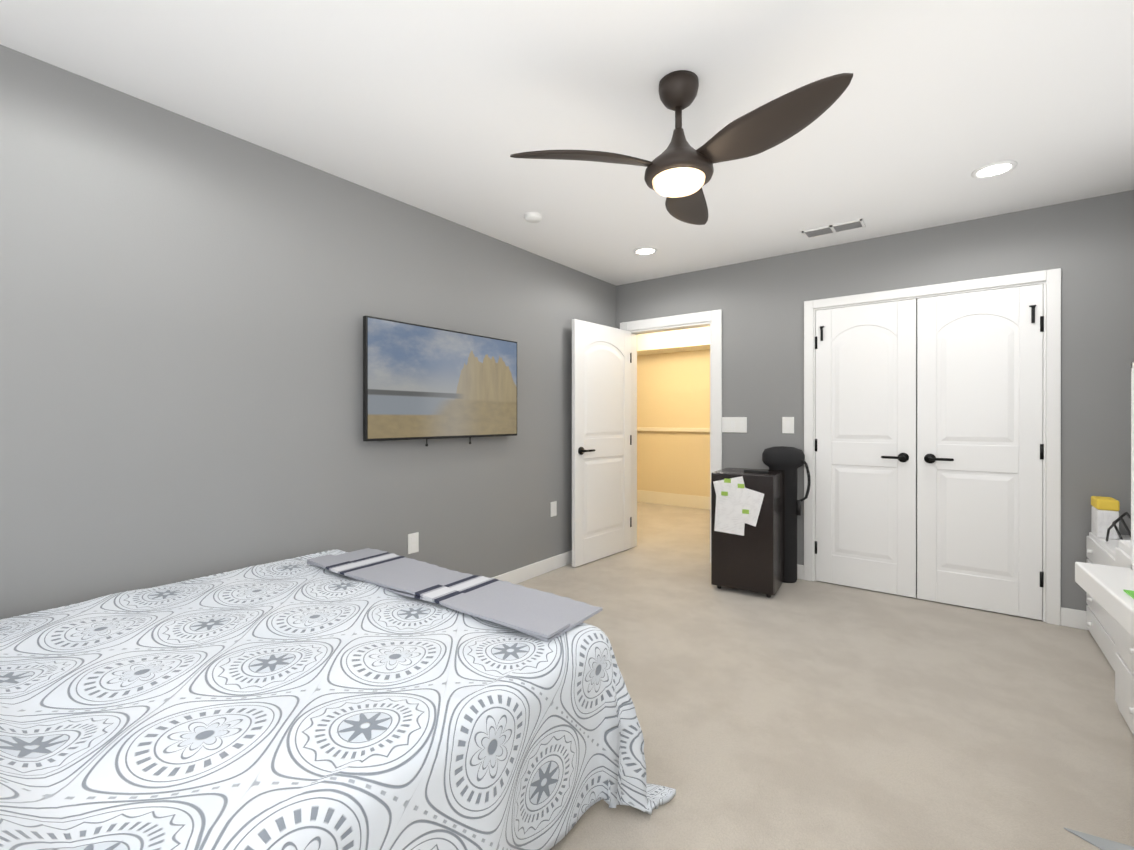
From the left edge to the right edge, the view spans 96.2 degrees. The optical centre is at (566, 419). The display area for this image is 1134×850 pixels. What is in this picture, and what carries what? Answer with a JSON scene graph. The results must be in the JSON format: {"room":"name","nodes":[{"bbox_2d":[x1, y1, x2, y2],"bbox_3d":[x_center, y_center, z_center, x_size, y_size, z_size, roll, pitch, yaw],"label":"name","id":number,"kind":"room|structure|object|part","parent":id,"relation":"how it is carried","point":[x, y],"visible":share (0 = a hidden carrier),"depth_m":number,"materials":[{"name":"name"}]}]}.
{"room":"bedroom","nodes":[
{"label":"bedroom","id":0,"kind":"room"},
{"bbox_2d":[0,44,615,618],"bbox_3d":[-1.066,-0.029,2.869,0.120,2.440,4.880,0,0,37],"label":"wall","id":1,"kind":"structure","parent":0,"point":[186,304],"depth_m":2.20,"materials":[{"name":"grey paint"}]},
{"bbox_2d":[408,532,418,553],"bbox_3d":[-0.900,0.725,2.982,0.007,0.116,0.072,0,0,37],"label":"electrical outlet","id":2,"kind":"object","parent":1,"relation":"attached to","point":[413,542],"visible":1,"depth_m":2.98,"materials":[{"name":"white plastic"}]},
{"bbox_2d":[363,316,516,445],"bbox_3d":[-0.730,-0.192,3.147,0.076,0.705,1.160,0,0,37],"label":"tv","id":3,"kind":"object","parent":1,"relation":"attached to","point":[423,382],"visible":0.96,"depth_m":3.01,"materials":[{"name":"black"}]},
{"bbox_2d":[492,550,571,583],"bbox_3d":[-0.976,1.138,2.878,0.014,0.105,4.760,0,0,37],"label":"baseboard","id":4,"kind":"structure","parent":1,"relation":"attached to","point":[519,575],"depth_m":3.84,"materials":[{"name":"white wood"}]},
{"bbox_2d":[551,501,556,516],"bbox_3d":[-0.105,0.709,4.024,0.007,0.116,0.072,0,0,37],"label":"electrical outlet","id":5,"kind":"object","parent":1,"relation":"attached to","point":[554,508],"visible":1,"depth_m":4.03,"materials":[{"name":"white plastic"}]},
{"bbox_2d":[0,0,1133,285],"bbox_3d":[0.378,-1.298,1.841,3.660,0.100,5.000,0,0,37],"label":"ceiling","id":6,"kind":"structure","parent":0,"point":[444,108],"depth_m":1.98,"materials":[{"name":"white paint"}]},
{"bbox_2d":[524,212,541,222],"bbox_3d":[-0.208,-1.234,3.118,0.110,0.032,0.110,0,0,37],"label":"smoke detector","id":7,"kind":"object","parent":6,"relation":"attached to","point":[532,217],"visible":1,"depth_m":3.09,"materials":[{"name":"white plastic"}]},
{"bbox_2d":[633,247,656,254],"bbox_3d":[0.581,-1.246,3.774,0.176,0.010,0.176,0,0,37],"label":"recessed light","id":8,"kind":"object","parent":6,"relation":"in","point":[645,250],"visible":1,"depth_m":3.77,"materials":[{"name":"white plastic"}]},
{"bbox_2d":[510,70,852,224],"bbox_3d":[0.524,-1.046,1.914,1.046,0.403,1.034,0,0,37],"label":"fan","id":9,"kind":"object","parent":6,"relation":"hanging from","point":[679,171],"visible":1,"depth_m":1.77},
{"bbox_3d":[0.081,-0.939,1.817,0.561,0.060,0.155,0,0,-8],"label":"blade","id":10,"kind":"part","parent":9,"relation":"part of","materials":[{"name":"brown wood"}]},
{"bbox_3d":[0.518,-0.940,2.214,0.155,0.060,0.561,0,0,22],"label":"blade","id":11,"kind":"part","parent":9,"relation":"part of","materials":[{"name":"brown wood"}]},
{"bbox_3d":[0.643,-0.939,1.637,0.155,0.060,0.561,0,0,-38],"label":"blade","id":12,"kind":"part","parent":9,"relation":"part of","materials":[{"name":"brown wood"}]},
{"bbox_2d":[802,219,865,238],"bbox_3d":[1.746,-1.246,3.338,0.350,0.008,0.155,0,0,37],"label":"ceiling vent","id":13,"kind":"object","parent":6,"relation":"in","point":[835,228],"visible":0.96,"depth_m":3.33,"materials":[{"name":"white metal"}]},
{"bbox_2d":[971,160,1016,178],"bbox_3d":[2.131,-1.244,2.541,0.176,0.010,0.176,0,0,37],"label":"recessed light","id":14,"kind":"object","parent":6,"relation":"in","point":[998,168],"visible":1,"depth_m":2.54,"materials":[{"name":"white plastic"}]},
{"bbox_2d":[637,350,709,496],"bbox_3d":[1.605,-0.035,6.931,3.800,2.440,0.100,0,0,37],"label":"wall","id":15,"kind":"structure","parent":0,"point":[673,390],"depth_m":6.94,"materials":[{"name":"beige paint"}]},
{"bbox_2d":[637,427,709,509],"bbox_3d":[1.563,0.650,6.876,3.600,1.070,0.040,0,0,37],"label":"trim","id":16,"kind":"structure","parent":15,"relation":"attached to","point":[683,500],"depth_m":6.95,"materials":[{"name":"beige wood"}]},
{"bbox_2d":[637,326,709,355],"bbox_3d":[0.966,-1.134,6.009,3.700,0.440,2.340,0,0,37],"label":"ceiling","id":17,"kind":"structure","parent":0,"point":[691,339],"depth_m":6.53,"materials":[{"name":"beige paint"}]},
{"bbox_2d":[516,502,1133,849],"bbox_3d":[0.260,1.240,3.406,5.740,0.100,7.340,0,0,37],"label":"floor","id":18,"kind":"structure","parent":0,"point":[800,714],"depth_m":2.04,"materials":[{"name":"beige carpet"}]},
{"bbox_2d":[0,548,675,849],"bbox_3d":[-1.015,0.858,1.288,1.787,0.669,2.135,0,0,37],"label":"bed","id":19,"kind":"object","parent":18,"relation":"on","point":[362,699],"visible":1,"depth_m":1.23,"materials":[{"name":"white fabric"}]},
{"bbox_2d":[307,548,602,641],"bbox_3d":[-0.507,0.623,1.958,1.336,0.025,0.313,0,0,35],"label":"throw","id":20,"kind":"object","parent":19,"relation":"on","point":[482,602],"depth_m":1.81,"materials":[{"name":"grey fabric"}]},
{"bbox_2d":[711,468,784,597],"bbox_3d":[1.288,0.772,3.614,0.410,0.835,0.430,0,0,32],"label":"mini fridge","id":21,"kind":"object","parent":18,"relation":"on","point":[747,525],"visible":1,"depth_m":3.44,"materials":[{"name":"black metal"}]},
{"bbox_2d":[762,446,810,582],"bbox_3d":[1.619,0.694,3.752,0.344,0.990,0.210,0,0,37],"label":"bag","id":22,"kind":"object","parent":18,"relation":"on","point":[789,461],"visible":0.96,"depth_m":3.69,"materials":[{"name":"black fabric"}]},
{"bbox_2d":[1064,828,1133,849],"bbox_3d":[1.537,1.190,1.337,0.320,0.003,0.230,0,0,37],"label":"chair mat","id":23,"kind":"object","parent":18,"relation":"on","point":[1101,843],"visible":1,"depth_m":1.43,"materials":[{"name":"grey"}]},
{"bbox_2d":[1075,362,1133,637],"bbox_3d":[1.202,0.444,0.598,0.594,1.500,2.040,0,0,37],"label":"desk","id":24,"kind":"object","parent":18,"relation":"on","point":[1108,589],"visible":1,"depth_m":1.42,"materials":[{"name":"white wood"}]},
{"bbox_2d":[1086,496,1133,735],"bbox_3d":[2.491,0.809,2.119,0.387,0.765,1.720,0,0,37],"label":"drawers","id":25,"kind":"object","parent":18,"relation":"on","point":[1108,543],"visible":0.75,"depth_m":2.47,"materials":[{"name":"white wood"}]},
{"bbox_2d":[616,190,1133,610],"bbox_3d":[1.810,-0.031,3.819,3.540,2.440,0.120,0,0,37],"label":"wall","id":26,"kind":"structure","parent":0,"point":[1086,246],"depth_m":3.18,"materials":[{"name":"grey paint"}]},
{"bbox_2d":[572,319,631,566],"bbox_3d":[0.335,0.190,4.347,0.103,1.982,0.793,0,0,41],"label":"entry door","id":27,"kind":"structure","parent":26,"relation":"in","point":[601,441],"depth_m":4.31,"materials":[{"name":"white wood"}]},
{"bbox_3d":[0.347,0.188,4.361,0.103,1.590,0.755,0,0,41],"label":"handle","id":28,"kind":"part","parent":27,"relation":"part of","materials":[{"name":"black"}]},
{"bbox_2d":[620,309,721,562],"bbox_3d":[0.921,0.146,4.497,0.965,2.085,0.160,0,0,37],"label":"door frame","id":29,"kind":"structure","parent":26,"relation":"attached to","point":[712,319],"depth_m":4.30,"materials":[{"name":"white wood"}]},
{"bbox_2d":[722,417,746,432],"bbox_3d":[1.347,0.045,4.091,0.194,0.120,0.009,0,0,37],"label":"light switch","id":30,"kind":"object","parent":26,"relation":"attached to","point":[735,424],"visible":0.96,"depth_m":4.09,"materials":[{"name":"white plastic"}]},
{"bbox_2d":[782,417,793,432],"bbox_3d":[1.670,0.044,3.844,0.084,0.124,0.009,0,0,37],"label":"light switch","id":31,"kind":"object","parent":26,"relation":"attached to","point":[787,424],"visible":1,"depth_m":3.84,"materials":[{"name":"white plastic"}]},
{"bbox_2d":[797,564,803,579],"bbox_3d":[1.512,1.137,3.964,0.623,0.105,0.014,0,0,37],"label":"baseboard","id":32,"kind":"structure","parent":26,"relation":"attached to","point":[800,568],"depth_m":3.78,"materials":[{"name":"white wood"}]},
{"bbox_2d":[815,299,915,597],"bbox_3d":[2.053,0.193,3.536,0.612,1.977,0.103,0,0,37],"label":"closet door","id":33,"kind":"structure","parent":26,"relation":"in","point":[865,444],"depth_m":3.53,"materials":[{"name":"white wood"}]},
{"bbox_3d":[2.038,0.190,3.547,0.574,1.590,0.103,0,0,37],"label":"handle","id":34,"kind":"part","parent":33,"relation":"part of","materials":[{"name":"black"}]},
{"bbox_2d":[804,268,1060,625],"bbox_3d":[2.340,0.159,3.402,1.374,2.062,0.140,0,0,37],"label":"trim","id":35,"kind":"structure","parent":26,"relation":"attached to","point":[1050,280],"depth_m":2.99,"materials":[{"name":"white wood"}]},
{"bbox_2d":[917,284,1043,619],"bbox_3d":[2.545,0.194,3.161,0.612,1.977,0.103,0,0,37],"label":"closet door","id":36,"kind":"structure","parent":26,"relation":"in","point":[980,451],"depth_m":3.16,"materials":[{"name":"white wood"}]},
{"bbox_2d":[1061,607,1088,629],"bbox_3d":[3.002,1.138,2.827,0.378,0.105,0.014,0,0,37],"label":"baseboard","id":37,"kind":"structure","parent":26,"relation":"attached to","point":[1073,618],"depth_m":2.90,"materials":[{"name":"white wood"}]},
{"bbox_2d":[916,302,916,572],"bbox_3d":[2.657,-0.031,3.676,2.020,2.440,0.680,0,0,37],"label":"wall","id":38,"kind":"structure","parent":0,"point":[916,437],"depth_m":3.94,"materials":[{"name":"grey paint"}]}
]}

